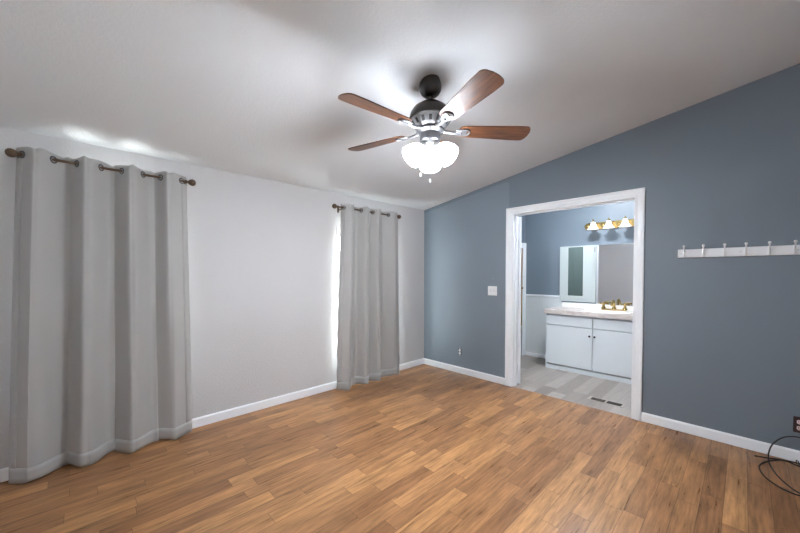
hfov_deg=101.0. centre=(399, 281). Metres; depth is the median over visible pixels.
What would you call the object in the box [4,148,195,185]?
curtain rod
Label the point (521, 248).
shower door
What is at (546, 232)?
wall
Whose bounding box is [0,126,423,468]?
wall
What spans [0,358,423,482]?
baseboard
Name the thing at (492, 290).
light switch
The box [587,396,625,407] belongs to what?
floor vent
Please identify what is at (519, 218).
door
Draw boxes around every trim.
[505,187,644,420]
[521,243,525,355]
[526,294,559,296]
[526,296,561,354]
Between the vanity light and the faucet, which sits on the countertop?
the faucet
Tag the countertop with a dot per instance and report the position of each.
(568, 308)
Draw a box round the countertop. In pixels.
[544,302,632,320]
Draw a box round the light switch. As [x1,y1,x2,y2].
[488,286,496,295]
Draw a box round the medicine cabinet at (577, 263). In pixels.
[560,245,596,302]
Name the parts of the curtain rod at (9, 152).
rod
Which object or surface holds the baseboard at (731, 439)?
attached to the wall at (721, 335)
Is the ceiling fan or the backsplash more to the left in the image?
the ceiling fan
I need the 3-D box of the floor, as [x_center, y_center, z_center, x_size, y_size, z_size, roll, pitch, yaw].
[0.694,1.333,2.263,6.680,0.080,4.570,-1,2,-44]
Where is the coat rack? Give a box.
[678,240,799,257]
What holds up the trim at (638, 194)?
attached to the wall at (721, 335)
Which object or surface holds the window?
in the wall at (263, 253)
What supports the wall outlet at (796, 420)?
attached to the wall at (721, 335)
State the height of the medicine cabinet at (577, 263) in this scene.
0.820 m
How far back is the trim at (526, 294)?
5.23 m
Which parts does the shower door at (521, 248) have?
door frame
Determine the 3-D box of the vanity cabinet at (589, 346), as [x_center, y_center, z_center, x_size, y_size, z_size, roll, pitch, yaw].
[2.676,0.852,4.464,0.514,0.782,1.210,-1,2,-44]
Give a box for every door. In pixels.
[517,217,521,383]
[521,248,522,325]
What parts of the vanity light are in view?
lamp shade, lamp shade, lamp shade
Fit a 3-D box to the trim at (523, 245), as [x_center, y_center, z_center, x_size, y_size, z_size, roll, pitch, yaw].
[1.754,0.301,5.159,0.899,1.850,0.022,-1,2,-44]
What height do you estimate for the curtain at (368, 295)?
2.148 m
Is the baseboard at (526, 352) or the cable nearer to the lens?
the cable
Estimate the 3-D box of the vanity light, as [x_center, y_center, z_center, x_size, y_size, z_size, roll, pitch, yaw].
[2.852,-0.798,4.498,0.204,0.142,0.667,-1,2,-44]
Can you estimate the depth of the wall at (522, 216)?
5.41 m
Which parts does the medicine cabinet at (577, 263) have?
mirror panel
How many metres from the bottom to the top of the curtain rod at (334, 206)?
0.078 m
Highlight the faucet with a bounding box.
[599,300,629,310]
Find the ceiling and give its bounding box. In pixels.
[0,0,799,209]
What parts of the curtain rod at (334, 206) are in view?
rod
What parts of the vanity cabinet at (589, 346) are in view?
panel, drawer, door, door, drawer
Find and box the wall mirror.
[596,243,633,305]
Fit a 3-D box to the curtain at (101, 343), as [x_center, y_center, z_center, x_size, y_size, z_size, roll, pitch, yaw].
[-2.112,0.208,2.410,1.012,2.148,0.148,-1,2,-44]
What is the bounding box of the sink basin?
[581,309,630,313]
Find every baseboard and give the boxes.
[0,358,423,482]
[424,358,799,462]
[525,351,544,357]
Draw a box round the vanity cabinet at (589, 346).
[545,313,632,383]
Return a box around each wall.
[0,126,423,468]
[424,63,799,450]
[518,215,525,354]
[525,201,633,306]
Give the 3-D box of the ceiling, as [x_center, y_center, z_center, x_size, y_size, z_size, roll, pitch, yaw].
[0.694,-1.370,2.201,6.680,0.796,4.570,-1,2,-44]
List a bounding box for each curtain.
[8,147,191,483]
[336,204,399,389]
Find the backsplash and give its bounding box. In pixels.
[562,302,632,310]
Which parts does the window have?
frame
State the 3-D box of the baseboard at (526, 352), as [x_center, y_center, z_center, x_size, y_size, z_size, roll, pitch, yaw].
[1.715,1.206,4.773,1.510,0.060,0.555,-1,2,-44]
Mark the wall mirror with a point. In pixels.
(614, 268)
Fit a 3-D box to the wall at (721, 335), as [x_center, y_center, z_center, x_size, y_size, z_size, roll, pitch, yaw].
[1.903,-0.206,3.373,0.110,2.946,4.350,-1,2,-44]
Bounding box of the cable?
[754,436,799,495]
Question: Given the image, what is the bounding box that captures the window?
[337,227,339,267]
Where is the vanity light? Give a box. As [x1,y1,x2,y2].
[585,216,633,229]
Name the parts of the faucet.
spout, plate, handle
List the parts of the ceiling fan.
blade, blade, blade arm, blade arm, bulb, lamp shade, lamp shade, blade arm, lamp shade, bulb, blade arm, blade, blade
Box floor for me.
[0,355,799,532]
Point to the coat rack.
(794, 249)
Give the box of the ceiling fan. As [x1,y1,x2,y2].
[338,69,530,182]
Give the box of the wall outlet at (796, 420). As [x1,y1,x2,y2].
[793,416,799,432]
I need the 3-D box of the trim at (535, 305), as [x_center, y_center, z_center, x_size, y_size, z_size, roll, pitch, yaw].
[2.280,0.732,5.269,0.012,0.985,0.558,-1,2,-44]
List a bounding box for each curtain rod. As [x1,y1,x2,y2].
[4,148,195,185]
[332,204,400,218]

